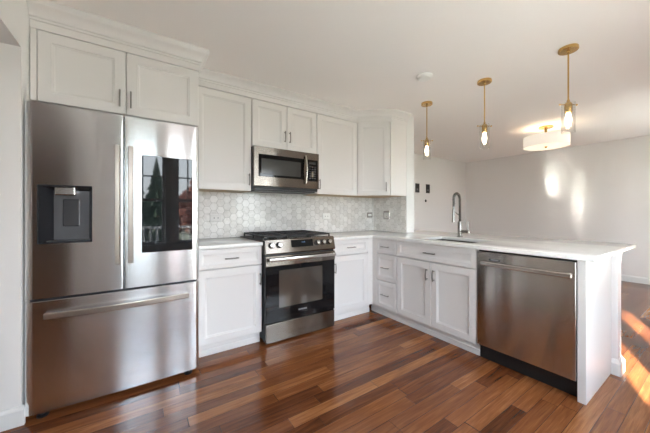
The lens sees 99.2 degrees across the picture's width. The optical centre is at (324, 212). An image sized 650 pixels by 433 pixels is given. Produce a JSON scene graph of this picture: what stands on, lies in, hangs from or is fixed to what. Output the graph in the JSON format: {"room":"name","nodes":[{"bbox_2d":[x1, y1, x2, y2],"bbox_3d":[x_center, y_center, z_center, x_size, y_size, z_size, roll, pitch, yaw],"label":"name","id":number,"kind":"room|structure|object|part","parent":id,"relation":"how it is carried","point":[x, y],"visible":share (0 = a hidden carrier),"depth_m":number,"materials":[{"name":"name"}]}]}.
{"room":"kitchen","nodes":[
{"label":"kitchen","id":0,"kind":"room"},
{"bbox_2d":[0,0,37,410],"bbox_3d":[-1.254,-0.041,0.784,0.115,2.445,3.300,0,0,-34],"label":"wall","id":1,"kind":"structure","parent":0,"point":[14,16],"depth_m":1.52,"materials":[{"name":"white paint"}]},
{"bbox_2d":[207,88,373,238],"bbox_3d":[-0.779,-0.041,3.152,3.544,2.445,0.100,0,0,-34],"label":"wall","id":2,"kind":"structure","parent":0,"point":[209,88],"depth_m":3.31,"materials":[{"name":"white paint"}]},
{"bbox_2d":[30,27,197,127],"bbox_3d":[-1.545,-0.890,2.164,0.932,0.436,0.681,0,0,-34],"label":"upper cabinet","id":3,"kind":"object","parent":2,"relation":"attached to","point":[64,71],"visible":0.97,"depth_m":1.86,"materials":[{"name":"white paint"}]},
{"bbox_3d":[-1.560,-0.888,1.795,0.432,0.429,0.019,0,0,-34],"label":"door","id":4,"kind":"part","parent":3,"relation":"part of","materials":[{"name":"white paint"}]},
{"bbox_2d":[26,0,208,72],"bbox_3d":[-1.399,-1.185,2.002,0.997,0.156,0.307,0,0,-34],"label":"crown molding","id":5,"kind":"structure","parent":3,"relation":"on","point":[44,15],"depth_m":1.84,"materials":[{"name":"white paint"}]},
{"bbox_3d":[-1.393,-0.774,1.876,0.010,0.117,0.033,0,0,-34],"label":"handle","id":6,"kind":"part","parent":3,"relation":"part of","materials":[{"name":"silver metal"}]},
{"bbox_3d":[-1.341,-0.774,1.911,0.010,0.117,0.033,0,0,-34],"label":"handle","id":7,"kind":"part","parent":3,"relation":"part of","materials":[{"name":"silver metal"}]},
{"bbox_3d":[-1.187,-0.888,2.046,0.456,0.429,0.019,0,0,-34],"label":"door","id":8,"kind":"part","parent":3,"relation":"part of","materials":[{"name":"white paint"}]},
{"bbox_2d":[198,86,250,192],"bbox_3d":[-1.025,-0.667,2.702,0.523,0.919,0.368,0,0,-34],"label":"upper cabinet","id":9,"kind":"object","parent":2,"relation":"attached to","point":[224,119],"visible":0.88,"depth_m":2.59,"materials":[{"name":"white paint"}]},
{"bbox_3d":[-1.044,-0.209,2.729,0.523,0.003,0.298,0,0,-34],"label":"panel","id":10,"kind":"part","parent":9,"relation":"part of","materials":[{"name":"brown wood"}]},
{"bbox_2d":[251,99,315,153],"bbox_3d":[-0.491,-0.890,3.061,0.754,0.474,0.368,0,0,-34],"label":"upper cabinet","id":11,"kind":"object","parent":2,"relation":"attached to","point":[272,125],"visible":0.85,"depth_m":2.91,"materials":[{"name":"white paint"}]},
{"bbox_3d":[-0.567,-0.888,2.839,0.376,0.467,0.019,0,0,-34],"label":"door","id":12,"kind":"part","parent":11,"relation":"part of","materials":[{"name":"white paint"}]},
{"bbox_2d":[249,145,318,193],"bbox_3d":[-0.469,-0.434,3.028,0.753,0.435,0.427,0,0,-34],"label":"microwave","id":13,"kind":"object","parent":11,"relation":"attached to","point":[273,170],"visible":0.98,"depth_m":2.87,"materials":[{"name":"grey metal"}]},
{"bbox_3d":[-0.447,-0.455,2.849,0.588,0.387,0.006,0,0,-34],"label":"door","id":14,"kind":"part","parent":13,"relation":"part of","materials":[{"name":"silver metal"}]},
{"bbox_3d":[-0.201,-0.461,2.982,0.017,0.305,0.053,0,0,-34],"label":"handle","id":15,"kind":"part","parent":13,"relation":"part of","materials":[{"name":"silver metal"}]},
{"bbox_3d":[-0.140,-0.459,3.056,0.136,0.234,0.006,0,0,-34],"label":"control panel","id":16,"kind":"part","parent":13,"relation":"part of","materials":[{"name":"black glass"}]},
{"bbox_3d":[-0.254,-0.888,3.049,0.370,0.467,0.019,0,0,-34],"label":"door","id":17,"kind":"part","parent":11,"relation":"part of","materials":[{"name":"white paint"}]},
{"bbox_2d":[199,191,372,238],"bbox_3d":[-0.326,0.029,3.391,2.509,0.475,0.006,0,0,-34],"label":"tile backsplash","id":18,"kind":"structure","parent":2,"relation":"attached to","point":[241,213],"depth_m":3.23,"materials":[{"name":"tile"}]},
{"bbox_2d":[210,214,221,221],"bbox_3d":[-1.122,0.059,2.847,0.118,0.074,0.008,0,0,-34],"label":"wall outlet","id":19,"kind":"object","parent":18,"relation":"attached to","point":[213,217],"visible":1,"depth_m":2.84,"materials":[{"name":"white plastic"}]},
{"bbox_2d":[323,213,329,218],"bbox_3d":[0.019,0.053,3.614,0.118,0.074,0.008,0,0,-34],"label":"wall outlet","id":20,"kind":"object","parent":18,"relation":"attached to","point":[325,215],"visible":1,"depth_m":3.61,"materials":[{"name":"white plastic"}]},
{"bbox_2d":[303,114,356,196],"bbox_3d":[0.075,-0.667,3.441,0.601,0.919,0.368,0,0,-34],"label":"upper cabinet","id":21,"kind":"object","parent":2,"relation":"attached to","point":[336,139],"visible":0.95,"depth_m":3.31,"materials":[{"name":"white paint"}]},
{"bbox_3d":[0.057,-0.209,3.469,0.601,0.003,0.298,0,0,-34],"label":"panel","id":22,"kind":"part","parent":21,"relation":"part of","materials":[{"name":"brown wood"}]},
{"bbox_2d":[347,122,405,197],"bbox_3d":[0.640,-0.667,3.676,0.598,0.918,0.608,0,0,-34],"label":"upper cabinet","id":23,"kind":"object","parent":2,"relation":"attached to","point":[381,146],"visible":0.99,"depth_m":3.47,"materials":[{"name":"white paint"}]},
{"bbox_2d":[198,68,411,125],"bbox_3d":[-0.071,-1.195,3.083,2.534,0.135,0.310,0,0,-27],"label":"crown molding","id":24,"kind":"structure","parent":23,"relation":"attached to","point":[207,78],"depth_m":2.95,"materials":[{"name":"white paint"}]},
{"bbox_3d":[0.607,-0.666,3.459,0.387,0.911,0.019,0,0,7],"label":"door","id":25,"kind":"part","parent":23,"relation":"part of","materials":[{"name":"white paint"}]},
{"bbox_3d":[0.640,-0.208,3.675,0.585,0.002,0.595,0,0,-34],"label":"panel","id":26,"kind":"part","parent":23,"relation":"part of","materials":[{"name":"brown wood"}]},
{"bbox_2d":[0,281,649,432],"bbox_3d":[0.943,1.241,2.754,9.400,0.120,4.380,0,0,-34],"label":"floor","id":27,"kind":"structure","parent":0,"point":[371,371],"depth_m":1.80,"materials":[{"name":"brown wood"}]},
{"bbox_2d":[25,101,198,418],"bbox_3d":[-1.496,0.270,2.077,0.903,1.822,0.825,0,0,-34],"label":"refrigerator","id":28,"kind":"object","parent":27,"relation":"on","point":[112,200],"visible":1,"depth_m":1.73,"materials":[{"name":"grey metal"}]},
{"bbox_3d":[-1.640,1.164,1.607,0.056,0.034,0.056,0,0,-34],"label":"leg","id":29,"kind":"part","parent":28,"relation":"part of","materials":[{"name":"black plastic"}]},
{"bbox_3d":[-1.514,-0.066,1.696,0.448,1.122,0.096,0,0,-34],"label":"door","id":30,"kind":"part","parent":28,"relation":"part of","materials":[{"name":"silver metal"}]},
{"bbox_3d":[-1.325,0.829,1.823,0.903,0.640,0.096,0,0,-34],"label":"freezer drawer","id":31,"kind":"part","parent":28,"relation":"part of","materials":[{"name":"silver metal"}]},
{"bbox_3d":[-1.284,0.593,1.772,0.745,0.032,0.083,0,0,-34],"label":"handle","id":32,"kind":"part","parent":28,"relation":"part of","materials":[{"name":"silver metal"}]},
{"bbox_3d":[-1.312,-0.050,1.749,0.028,0.746,0.064,0,0,-34],"label":"handle","id":33,"kind":"part","parent":28,"relation":"part of","materials":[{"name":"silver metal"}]},
{"bbox_3d":[-1.256,-0.050,1.787,0.030,0.746,0.064,0,0,-34],"label":"handle","id":34,"kind":"part","parent":28,"relation":"part of","materials":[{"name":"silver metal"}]},
{"bbox_3d":[-1.136,-0.066,1.950,0.446,1.122,0.096,0,0,-34],"label":"door","id":35,"kind":"part","parent":28,"relation":"part of","materials":[{"name":"silver metal"}]},
{"bbox_2d":[198,246,261,357],"bbox_3d":[-0.952,0.740,2.571,0.541,0.883,0.647,0,0,-34],"label":"base cabinet","id":36,"kind":"object","parent":27,"relation":"on","point":[230,279],"visible":0.9,"depth_m":2.33,"materials":[{"name":"white paint"}]},
{"bbox_3d":[-0.793,0.382,2.336,0.533,0.159,0.013,0,0,-34],"label":"drawer","id":37,"kind":"part","parent":36,"relation":"part of","materials":[{"name":"white paint"}]},
{"bbox_2d":[199,237,262,249],"bbox_3d":[-0.960,0.282,2.576,0.548,0.030,0.650,0,0,-34],"label":"countertop","id":38,"kind":"structure","parent":36,"relation":"on","point":[230,242],"depth_m":2.44,"materials":[{"name":"white stone"}]},
{"bbox_2d":[240,230,335,344],"bbox_3d":[-0.386,0.698,2.901,0.788,0.966,0.734,0,0,-34],"label":"gas range","id":39,"kind":"object","parent":27,"relation":"on","point":[298,265],"visible":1,"depth_m":2.61,"materials":[{"name":"silver metal"}]},
{"bbox_2d":[240,235,321,241],"bbox_3d":[-0.410,0.262,2.938,0.788,0.010,0.645,0,0,-34],"label":"cooktop","id":40,"kind":"object","parent":39,"relation":"in","point":[256,238],"depth_m":2.68,"materials":[{"name":"black metal"}]},
{"bbox_3d":[-0.231,1.084,2.669,0.742,0.166,0.072,0,0,-34],"label":"storage drawer","id":41,"kind":"part","parent":39,"relation":"part of","materials":[{"name":"silver metal"}]},
{"bbox_3d":[-0.234,0.311,2.671,0.747,0.131,0.106,0,0,-34],"label":"control panel","id":42,"kind":"part","parent":39,"relation":"part of","materials":[{"name":"silver metal"}]},
{"bbox_3d":[-0.218,0.693,2.649,0.748,0.597,0.025,0,0,-34],"label":"oven door","id":43,"kind":"part","parent":39,"relation":"part of","materials":[{"name":"black glass"}]},
{"bbox_3d":[-0.196,0.423,2.619,0.712,0.032,0.054,0,0,-34],"label":"handle","id":44,"kind":"part","parent":39,"relation":"part of","materials":[{"name":"silver metal"}]},
{"bbox_2d":[333,238,371,320],"bbox_3d":[0.153,0.740,3.313,0.586,0.883,0.647,0,0,-34],"label":"base cabinet","id":45,"kind":"object","parent":27,"relation":"on","point":[353,258],"visible":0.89,"depth_m":3.08,"materials":[{"name":"white paint"}]},
{"bbox_3d":[0.281,0.382,3.057,0.507,0.159,0.013,0,0,-34],"label":"drawer","id":46,"kind":"part","parent":45,"relation":"part of","materials":[{"name":"white paint"}]},
{"bbox_3d":[0.281,0.771,3.057,0.507,0.600,0.013,0,0,-34],"label":"door","id":47,"kind":"part","parent":45,"relation":"part of","materials":[{"name":"white paint"}]},
{"bbox_2d":[371,238,400,321],"bbox_3d":[0.876,0.740,3.278,0.642,0.883,0.445,0,0,-34],"label":"base cabinet","id":48,"kind":"object","parent":27,"relation":"on","point":[384,251],"visible":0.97,"depth_m":3.09,"materials":[{"name":"white paint"}]},
{"bbox_3d":[0.681,0.921,3.064,0.013,0.301,0.300,0,0,-34],"label":"drawer","id":49,"kind":"part","parent":48,"relation":"part of","materials":[{"name":"white paint"}]},
{"bbox_3d":[0.681,0.616,3.064,0.013,0.290,0.300,0,0,-34],"label":"drawer","id":50,"kind":"part","parent":48,"relation":"part of","materials":[{"name":"white paint"}]},
{"bbox_3d":[0.681,0.382,3.064,0.013,0.159,0.300,0,0,-34],"label":"drawer","id":51,"kind":"part","parent":48,"relation":"part of","materials":[{"name":"white paint"}]},
{"bbox_2d":[397,241,479,355],"bbox_3d":[1.233,0.740,2.746,0.642,0.883,0.834,0,0,-34],"label":"base cabinet","id":52,"kind":"object","parent":27,"relation":"on","point":[437,284],"visible":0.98,"depth_m":2.53,"materials":[{"name":"white paint"}]},
{"bbox_3d":[0.882,0.771,2.765,0.013,0.600,0.406,0,0,-34],"label":"door","id":53,"kind":"part","parent":52,"relation":"part of","materials":[{"name":"white paint"}]},
{"bbox_3d":[0.999,0.382,2.590,0.013,0.159,0.828,0,0,-34],"label":"drawer","id":54,"kind":"part","parent":52,"relation":"part of","materials":[{"name":"white paint"}]},
{"bbox_3d":[1.029,0.395,2.610,0.016,0.193,0.832,0,0,-34],"label":"rail","id":55,"kind":"part","parent":52,"relation":"part of","materials":[{"name":"white paint"}]},
{"bbox_3d":[1.114,0.771,2.418,0.013,0.600,0.415,0,0,-34],"label":"door","id":56,"kind":"part","parent":52,"relation":"part of","materials":[{"name":"white paint"}]},
{"bbox_2d":[322,230,635,261],"bbox_3d":[1.165,0.282,2.873,1.778,0.030,2.528,0,0,-34],"label":"countertop","id":57,"kind":"structure","parent":52,"relation":"on","point":[590,251],"depth_m":2.44,"materials":[{"name":"white stone"}]},
{"bbox_2d":[437,239,475,242],"bbox_3d":[1.284,0.390,2.730,0.400,0.184,0.550,0,0,-34],"label":"sink","id":58,"kind":"object","parent":57,"relation":"in","point":[437,239],"visible":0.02,"depth_m":2.91,"materials":[{"name":"silver metal"}]},
{"bbox_2d":[452,192,469,236],"bbox_3d":[1.418,0.028,2.916,0.196,0.480,0.128,0,0,-34],"label":"kitchen faucet","id":59,"kind":"object","parent":57,"relation":"on","point":[460,231],"visible":0.99,"depth_m":2.95,"materials":[{"name":"silver metal"}]},
{"bbox_3d":[1.488,0.162,2.937,0.037,0.131,0.085,0,0,-34],"label":"lever","id":60,"kind":"part","parent":59,"relation":"part of","materials":[{"name":"silver metal"}]},
{"bbox_2d":[477,250,576,396],"bbox_3d":[1.624,0.745,2.134,0.641,0.872,0.614,0,0,-34],"label":"dishwasher","id":61,"kind":"object","parent":27,"relation":"on","point":[527,304],"visible":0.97,"depth_m":1.93,"materials":[{"name":"grey metal"}]},
{"bbox_3d":[1.386,0.399,1.956,0.047,0.030,0.548,0,0,-34],"label":"handle","id":62,"kind":"part","parent":61,"relation":"part of","materials":[{"name":"silver metal"}]},
{"bbox_3d":[1.453,1.121,2.019,0.020,0.121,0.614,0,0,-34],"label":"toe panel","id":63,"kind":"part","parent":61,"relation":"part of","materials":[{"name":"black plastic"}]},
{"bbox_2d":[458,240,624,376],"bbox_3d":[1.647,0.740,2.823,0.162,0.883,1.928,0,0,-34],"label":"wall","id":64,"kind":"structure","parent":27,"relation":"on","point":[617,361],"depth_m":2.02,"materials":[{"name":"white paint"}]},
{"bbox_3d":[1.638,1.125,2.812,0.136,0.112,1.920,0,0,-34],"label":"trim","id":65,"kind":"part","parent":64,"relation":"part of","materials":[{"name":"white paint"}]},
{"bbox_2d":[577,256,610,404],"bbox_3d":[1.837,0.740,1.876,0.608,0.883,0.041,0,0,-34],"label":"peninsula end panel","id":66,"kind":"object","parent":27,"relation":"on","point":[593,278],"visible":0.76,"depth_m":1.78,"materials":[{"name":"white paint"}]},
{"bbox_2d":[48,0,649,162],"bbox_3d":[0.943,-1.324,2.754,9.400,0.120,4.380,0,0,-34],"label":"ceiling","id":67,"kind":"structure","parent":0,"point":[355,54],"depth_m":2.24,"materials":[{"name":"white paint"}]},
{"bbox_2d":[417,72,432,81],"bbox_3d":[0.922,-1.246,2.560,0.140,0.034,0.140,0,0,-34],"label":"smoke detector","id":68,"kind":"object","parent":67,"relation":"attached to","point":[425,76],"visible":1,"depth_m":2.52,"materials":[{"name":"white plastic"}]},
{"bbox_2d":[421,101,432,158],"bbox_3d":[1.178,-0.937,3.196,0.124,0.653,0.124,0,0,-34],"label":"pendant light","id":69,"kind":"object","parent":67,"relation":"hanging from","point":[426,104],"visible":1,"depth_m":3.18,"materials":[{"name":"gold metal"}]},
{"bbox_3d":[1.178,-1.041,3.196,0.011,0.385,0.011,0,0,-34],"label":"rod","id":70,"kind":"part","parent":69,"relation":"part of","materials":[{"name":"gold metal"}]},
{"bbox_2d":[421,137,432,146],"bbox_3d":[1.178,-0.813,3.196,0.122,0.101,0.087,0,0,-34],"label":"socket","id":71,"kind":"object","parent":69,"relation":"attached to","point":[426,140],"depth_m":3.18,"materials":[{"name":"gold metal"}]},
{"bbox_2d":[477,78,491,148],"bbox_3d":[1.531,-0.937,2.653,0.124,0.653,0.124,0,0,-34],"label":"pendant light","id":72,"kind":"object","parent":67,"relation":"hanging from","point":[484,81],"visible":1,"depth_m":2.64,"materials":[{"name":"gold metal"}]},
{"bbox_2d":[477,122,491,132],"bbox_3d":[1.531,-0.813,2.653,0.122,0.101,0.087,0,0,-34],"label":"socket","id":73,"kind":"object","parent":72,"relation":"attached to","point":[484,127],"depth_m":2.64,"materials":[{"name":"gold metal"}]},
{"bbox_3d":[1.531,-1.041,2.653,0.011,0.385,0.011,0,0,-34],"label":"rod","id":74,"kind":"part","parent":72,"relation":"part of","materials":[{"name":"gold metal"}]},
{"bbox_3d":[1.531,-0.712,2.653,0.039,0.106,0.039,0,0,-34],"label":"bulb","id":75,"kind":"part","parent":72,"relation":"part of","materials":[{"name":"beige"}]},
{"bbox_2d":[523,125,569,150],"bbox_3d":[3.265,-1.105,4.085,0.544,0.317,0.544,0,0,-34],"label":"drum ceiling light","id":76,"kind":"object","parent":67,"relation":"attached to","point":[556,139],"visible":1,"depth_m":3.96,"materials":[{"name":"white fabric"}]},
{"bbox_2d":[524,142,569,149],"bbox_3d":[3.265,-0.975,4.085,0.534,0.007,0.534,0,0,-34],"label":"diffuser","id":77,"kind":"object","parent":76,"relation":"attached to","point":[534,145],"depth_m":4.03,"materials":[{"name":"white glass"}]},
{"bbox_2d":[558,43,578,126],"bbox_3d":[1.872,-0.937,2.127,0.124,0.653,0.124,0,0,-34],"label":"pendant light","id":78,"kind":"object","parent":67,"relation":"hanging from","point":[568,49],"visible":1,"depth_m":2.12,"materials":[{"name":"gold metal"}]},
{"bbox_3d":[1.872,-1.041,2.127,0.011,0.385,0.011,0,0,-34],"label":"rod","id":79,"kind":"part","parent":78,"relation":"part of","materials":[{"name":"gold metal"}]},
{"bbox_2d":[559,100,577,113],"bbox_3d":[1.872,-0.813,2.127,0.122,0.101,0.087,0,0,-34],"label":"socket","id":80,"kind":"object","parent":78,"relation":"attached to","point":[568,105],"depth_m":2.12,"materials":[{"name":"gold metal"}]},
{"bbox_3d":[1.872,-0.712,2.127,0.039,0.106,0.039,0,0,-34],"label":"bulb","id":81,"kind":"part","parent":78,"relation":"part of","materials":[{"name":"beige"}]},
{"bbox_2d":[414,153,465,232],"bbox_3d":[1.996,-0.041,6.040,3.985,2.445,0.100,0,0,-34],"label":"wall","id":82,"kind":"structure","parent":0,"point":[445,177],"depth_m":6.41,"materials":[{"name":"white paint"}]},
{"bbox_2d":[415,183,418,192],"bbox_3d":[1.997,-0.524,5.975,0.132,0.196,0.007,0,0,-34],"label":"wall box","id":83,"kind":"object","parent":82,"relation":"attached to","point":[416,184],"visible":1,"depth_m":5.97,"materials":[{"name":"black plastic"}]},
{"bbox_2d":[426,184,429,192],"bbox_3d":[2.299,-0.524,6.178,0.132,0.196,0.007,0,0,-34],"label":"wall box","id":84,"kind":"object","parent":82,"relation":"attached to","point":[427,185],"visible":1,"depth_m":6.17,"materials":[{"name":"black plastic"}]},
{"bbox_2d":[466,135,649,277],"bbox_3d":[4.830,-0.041,5.306,0.100,2.445,4.280,0,0,-34],"label":"wall","id":85,"kind":"structure","parent":0,"point":[597,192],"depth_m":5.29,"materials":[{"name":"white paint"}]},
{"bbox_2d":[621,274,649,284],"bbox_3d":[4.746,1.129,5.328,0.015,0.105,4.150,0,0,-34],"label":"baseboard","id":86,"kind":"structure","parent":85,"relation":"attached to","point":[635,279],"depth_m":4.63,"materials":[{"name":"white paint"}]},
{"bbox_3d":[0.682,-0.041,4.290,0.150,2.445,1.540,0,0,-34],"label":"wall","id":87,"kind":"structure","parent":0,"visible":0},
{"bbox_2d":[374,196,405,232],"bbox_3d":[0.887,0.029,3.842,0.006,0.475,0.593,0,0,-34],"label":"tile backsplash","id":88,"kind":"structure","parent":87,"relation":"attached to","point":[396,206],"depth_m":3.80,"materials":[{"name":"tile"}]},
{"bbox_2d":[383,211,389,218],"bbox_3d":[0.860,0.041,3.870,0.008,0.118,0.115,0,0,-34],"label":"light switch","id":89,"kind":"object","parent":88,"relation":"attached to","point":[386,214],"visible":1,"depth_m":3.86,"materials":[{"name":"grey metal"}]},
{"bbox_2d":[406,116,413,232],"bbox_3d":[1.117,-0.498,3.642,0.150,1.530,0.020,0,0,-34],"label":"trim","id":90,"kind":"structure","parent":87,"relation":"attached to","point":[410,128],"depth_m":3.63,"materials":[{"name":"white paint"}]},
{"bbox_3d":[-2.487,-0.041,1.064,1.621,2.445,0.100,0,0,-34],"label":"wall","id":91,"kind":"structure","parent":0,"visible":0},
{"bbox_2d":[0,404,25,431],"bbox_3d":[-2.404,1.129,1.057,1.751,0.105,0.025,0,0,-34],"label":"baseboard","id":92,"kind":"structure","parent":91,"relation":"attached to","point":[14,417],"depth_m":1.51,"materials":[{"name":"white paint"}]}
]}

